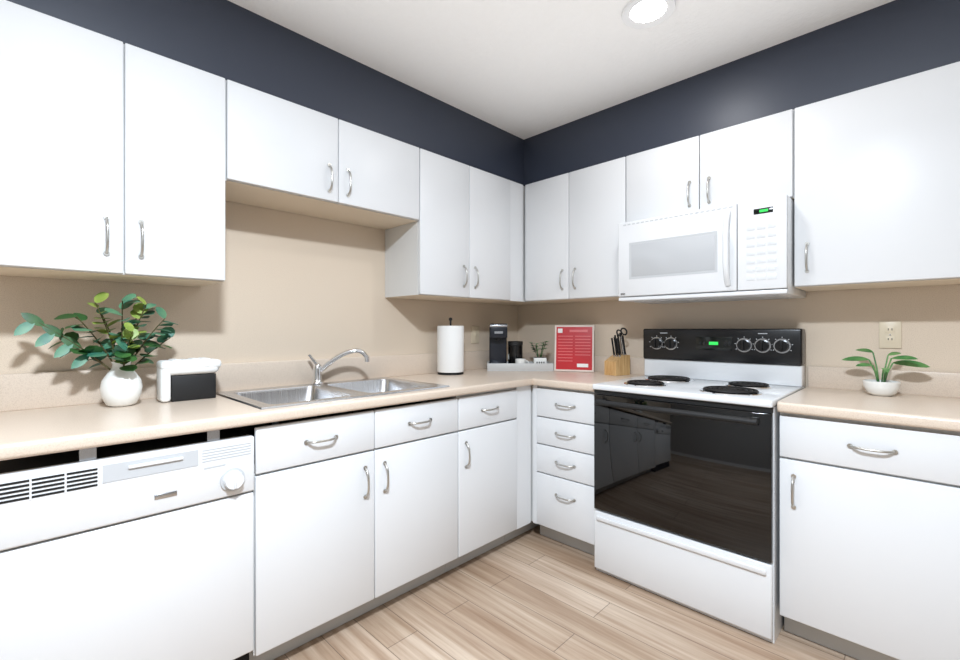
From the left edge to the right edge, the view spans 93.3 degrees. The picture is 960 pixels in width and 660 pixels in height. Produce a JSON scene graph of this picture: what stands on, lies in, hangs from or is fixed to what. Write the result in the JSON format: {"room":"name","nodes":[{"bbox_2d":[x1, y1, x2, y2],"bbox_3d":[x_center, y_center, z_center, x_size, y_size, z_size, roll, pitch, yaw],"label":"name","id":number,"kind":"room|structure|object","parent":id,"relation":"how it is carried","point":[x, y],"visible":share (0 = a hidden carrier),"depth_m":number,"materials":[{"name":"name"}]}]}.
{"room":"kitchen","nodes":[
{"label":"kitchen","id":0,"kind":"room"},
{"bbox_2d":[0,201,517,430],"bbox_3d":[-1.223,-0.030,1.963,0.100,2.440,4.400,0,0,45],"label":"wall","id":1,"kind":"structure","parent":0,"point":[293,286],"depth_m":2.13,"materials":[{"name":"beige paint"}]},
{"bbox_2d":[0,0,224,286],"bbox_3d":[-1.271,-0.561,1.589,0.352,0.766,0.608,0,0,45],"label":"upper cabinet","id":2,"kind":"object","parent":1,"relation":"attached to","point":[112,159],"visible":1,"depth_m":1.46,"materials":[{"name":"white wood"}]},
{"bbox_2d":[225,80,418,229],"bbox_3d":[-0.737,-0.754,2.132,0.352,0.380,0.912,0,0,45],"label":"upper cabinet","id":3,"kind":"object","parent":1,"relation":"attached to","point":[285,155],"visible":0.98,"depth_m":1.97,"materials":[{"name":"white wood"}]},
{"bbox_2d":[385,148,550,304],"bbox_3d":[-0.002,-0.561,2.879,0.352,0.766,1.178,0,0,45],"label":"upper cabinet","id":4,"kind":"object","parent":1,"relation":"attached to","point":[462,239],"visible":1,"depth_m":2.57,"materials":[{"name":"white wood"}]},
{"bbox_2d":[471,326,478,342],"bbox_3d":[-0.031,0.038,3.094,0.010,0.116,0.072,0,0,45],"label":"switch plate","id":5,"kind":"object","parent":1,"relation":"attached to","point":[474,334],"visible":1,"depth_m":3.09,"materials":[{"name":"beige plastic"}]},
{"bbox_2d":[7,0,523,185],"bbox_3d":[-1.079,-1.098,1.821,0.306,0.304,4.200,0,0,45],"label":"soffit","id":6,"kind":"structure","parent":0,"point":[227,40],"depth_m":1.90,"materials":[{"name":"blue paint"}]},
{"bbox_2d":[228,0,893,139],"bbox_3d":[0.309,-1.300,0.455,4.400,0.100,4.400,0,0,45],"label":"ceiling","id":7,"kind":"structure","parent":0,"point":[523,69],"depth_m":1.98,"materials":[{"name":"white paint"}]},
{"bbox_2d":[621,0,675,28],"bbox_3d":[0.658,-1.245,1.775,0.200,0.010,0.200,0,0,45],"label":"recessed light","id":8,"kind":"object","parent":7,"relation":"in","point":[640,14],"visible":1,"depth_m":1.78,"materials":[{"name":"white plastic"}]},
{"bbox_2d":[273,525,857,659],"bbox_3d":[0.309,1.240,0.455,4.400,0.100,4.400,0,0,45],"label":"floor","id":9,"kind":"structure","parent":0,"point":[533,594],"depth_m":1.83,"materials":[{"name":"wood"}]},
{"bbox_2d":[0,428,253,659],"bbox_3d":[-1.153,0.753,1.474,0.626,0.870,0.602,0,0,45],"label":"dishwasher","id":10,"kind":"object","parent":9,"relation":"on","point":[140,550],"visible":0.98,"depth_m":1.27,"materials":[{"name":"white metal"}]},
{"bbox_2d":[239,398,457,659],"bbox_3d":[-0.631,0.758,2.029,0.647,0.861,0.912,0,0,45],"label":"base cabinet","id":11,"kind":"object","parent":9,"relation":"on","point":[355,515],"visible":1,"depth_m":1.74,"materials":[{"name":"white wood"}]},
{"bbox_2d":[430,388,516,571],"bbox_3d":[-0.159,0.752,2.509,0.647,0.874,0.432,0,0,45],"label":"base cabinet","id":12,"kind":"object","parent":9,"relation":"on","point":[487,470],"visible":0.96,"depth_m":2.29,"materials":[{"name":"white wood"}]},
{"bbox_2d":[504,385,539,542],"bbox_3d":[0.242,0.752,2.943,0.610,0.874,0.744,0,0,45],"label":"base cabinet","id":13,"kind":"object","parent":9,"relation":"on","point":[525,523],"visible":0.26,"depth_m":2.52,"materials":[{"name":"white wood"}]},
{"bbox_2d":[0,349,553,460],"bbox_3d":[-0.431,0.232,2.224,0.660,0.164,2.713,0,0,45],"label":"countertop","id":14,"kind":"structure","parent":13,"relation":"on","point":[42,413],"depth_m":1.60,"materials":[{"name":"beige laminate"}]},
{"bbox_2d":[14,292,177,406],"bbox_3d":[-1.284,0.074,1.553,0.212,0.399,0.438,0,0,45],"label":"vase","id":15,"kind":"object","parent":14,"relation":"on","point":[121,384],"visible":1,"depth_m":1.57,"materials":[{"name":"white ceramic"}]},
{"bbox_2d":[156,357,220,401],"bbox_3d":[-1.133,0.194,1.770,0.096,0.160,0.204,0,0,45],"label":"napkin holder","id":16,"kind":"object","parent":14,"relation":"on","point":[186,379],"visible":1,"depth_m":1.73,"materials":[{"name":"black"}]},
{"bbox_2d":[216,377,449,434],"bbox_3d":[-0.636,0.346,2.035,0.542,0.158,0.856,0,0,45],"label":"sink","id":17,"kind":"object","parent":14,"relation":"in","point":[275,397],"visible":0.44,"depth_m":2.04,"materials":[{"name":"silver metal"}]},
{"bbox_2d":[308,348,369,384],"bbox_3d":[-0.696,0.181,2.236,0.153,0.171,0.261,0,0,45],"label":"faucet","id":18,"kind":"object","parent":14,"relation":"on","point":[318,369],"visible":1,"depth_m":2.21,"materials":[{"name":"silver metal"}]},
{"bbox_2d":[437,317,463,374],"bbox_3d":[-0.179,0.101,2.760,0.162,0.344,0.162,0,0,45],"label":"paper towel holder","id":19,"kind":"object","parent":14,"relation":"on","point":[450,349],"visible":1,"depth_m":2.69,"materials":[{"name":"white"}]},
{"bbox_2d":[487,361,553,370],"bbox_3d":[0.262,0.248,3.041,0.430,0.050,0.200,0,0,0],"label":"tray","id":20,"kind":"object","parent":14,"relation":"on","point":[532,366],"visible":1,"depth_m":2.94,"materials":[{"name":"grey"}]},
{"bbox_2d":[489,324,507,362],"bbox_3d":[0.121,0.115,3.040,0.117,0.300,0.167,0,0,0],"label":"coffee maker","id":21,"kind":"object","parent":20,"relation":"on","point":[497,343],"visible":0.77,"depth_m":3.04,"materials":[{"name":"black plastic"}]},
{"bbox_2d":[508,341,522,362],"bbox_3d":[0.240,0.173,3.071,0.101,0.183,0.101,0,0,45],"label":"canister","id":22,"kind":"object","parent":20,"relation":"on","point":[515,349],"visible":0.69,"depth_m":3.03,"materials":[{"name":"black plastic"}]},
{"bbox_2d":[515,359,528,362],"bbox_3d":[0.271,0.231,2.989,0.078,0.068,0.078,0,0,45],"label":"mug","id":23,"kind":"object","parent":20,"relation":"on","point":[520,360],"visible":0.38,"depth_m":2.96,"materials":[{"name":"white ceramic"}]},
{"bbox_2d":[530,341,547,362],"bbox_3d":[0.400,0.172,3.023,0.149,0.185,0.149,0,0,45],"label":"potted plant","id":24,"kind":"object","parent":20,"relation":"on","point":[538,359],"visible":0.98,"depth_m":2.99,"materials":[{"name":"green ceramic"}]},
{"bbox_2d":[532,385,595,555],"bbox_3d":[0.639,0.752,2.620,0.426,0.874,0.647,0,0,45],"label":"base cabinet","id":25,"kind":"object","parent":9,"relation":"on","point":[563,509],"visible":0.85,"depth_m":2.41,"materials":[{"name":"white wood"}]},
{"bbox_2d":[536,356,644,391],"bbox_3d":[0.662,0.244,2.601,0.368,0.139,0.643,0,0,45],"label":"countertop","id":26,"kind":"structure","parent":25,"relation":"on","point":[583,381],"depth_m":2.62,"materials":[{"name":"beige laminate"}]},
{"bbox_2d":[554,325,593,371],"bbox_3d":[0.608,0.124,2.926,0.250,0.298,0.054,0,0,18],"label":"welcome sign","id":27,"kind":"object","parent":26,"relation":"on","point":[574,348],"visible":1,"depth_m":2.92,"materials":[{"name":"red paper"}]},
{"bbox_2d":[604,328,629,375],"bbox_3d":[0.830,0.132,2.700,0.126,0.283,0.123,0,0,-33],"label":"knife block","id":28,"kind":"object","parent":26,"relation":"on","point":[617,363],"visible":1,"depth_m":2.69,"materials":[{"name":"brown wood"}]},
{"bbox_2d":[593,329,804,642],"bbox_3d":[1.027,0.594,2.163,0.758,1.191,0.698,0,0,45],"label":"stove","id":29,"kind":"object","parent":9,"relation":"on","point":[687,468],"visible":1,"depth_m":1.95,"materials":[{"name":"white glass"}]},
{"bbox_2d":[780,412,959,659],"bbox_3d":[1.721,0.752,1.555,1.070,0.874,0.647,0,0,45],"label":"base cabinet","id":30,"kind":"object","parent":9,"relation":"on","point":[869,540],"visible":1,"depth_m":1.53,"materials":[{"name":"white wood"}]},
{"bbox_2d":[777,366,959,431],"bbox_3d":[1.733,0.244,1.546,1.102,0.140,0.643,0,0,45],"label":"countertop","id":31,"kind":"structure","parent":30,"relation":"on","point":[926,399],"depth_m":1.76,"materials":[{"name":"beige laminate"}]},
{"bbox_2d":[842,348,929,395],"bbox_3d":[1.647,0.178,1.851,0.276,0.190,0.170,0,0,45],"label":"potted plant","id":32,"kind":"object","parent":31,"relation":"on","point":[883,386],"visible":1,"depth_m":1.84,"materials":[{"name":"green plant"}]},
{"bbox_2d":[518,284,959,387],"bbox_3d":[1.853,-0.030,1.952,4.300,2.440,0.100,0,0,45],"label":"wall","id":33,"kind":"structure","parent":0,"point":[838,326],"depth_m":2.14,"materials":[{"name":"beige paint"}]},
{"bbox_2d":[525,157,625,303],"bbox_3d":[0.645,-0.561,2.821,0.702,0.766,0.352,0,0,45],"label":"upper cabinet","id":34,"kind":"object","parent":33,"relation":"attached to","point":[573,219],"visible":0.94,"depth_m":2.70,"materials":[{"name":"white wood"}]},
{"bbox_2d":[626,109,793,221],"bbox_3d":[1.168,-0.754,2.307,0.762,0.380,0.352,0,0,45],"label":"upper cabinet","id":35,"kind":"object","parent":33,"relation":"attached to","point":[748,161],"visible":0.88,"depth_m":2.15,"materials":[{"name":"white wood"}]},
{"bbox_2d":[618,194,805,303],"bbox_3d":[1.129,-0.351,2.267,0.752,0.414,0.460,0,0,45],"label":"microwave","id":36,"kind":"object","parent":35,"relation":"attached to","point":[741,251],"visible":1,"depth_m":2.08,"materials":[{"name":"white plastic"}]},
{"bbox_2d":[794,61,959,291],"bbox_3d":[1.820,-0.561,1.664,1.066,0.766,0.352,0,0,45],"label":"upper cabinet","id":37,"kind":"object","parent":33,"relation":"attached to","point":[876,186],"visible":1,"depth_m":1.74,"materials":[{"name":"white wood"}]},
{"bbox_2d":[879,321,901,348],"bbox_3d":[1.770,0.025,1.956,0.072,0.116,0.007,0,0,45],"label":"outlet","id":38,"kind":"object","parent":33,"relation":"attached to","point":[890,334],"visible":1,"depth_m":1.95,"materials":[{"name":"beige plastic"}]},
{"bbox_2d":[524,0,959,185],"bbox_3d":[1.784,-1.098,1.735,3.894,0.304,0.306,0,0,45],"label":"soffit","id":39,"kind":"structure","parent":0,"point":[891,41],"depth_m":2.01,"materials":[{"name":"blue paint"}]}
]}

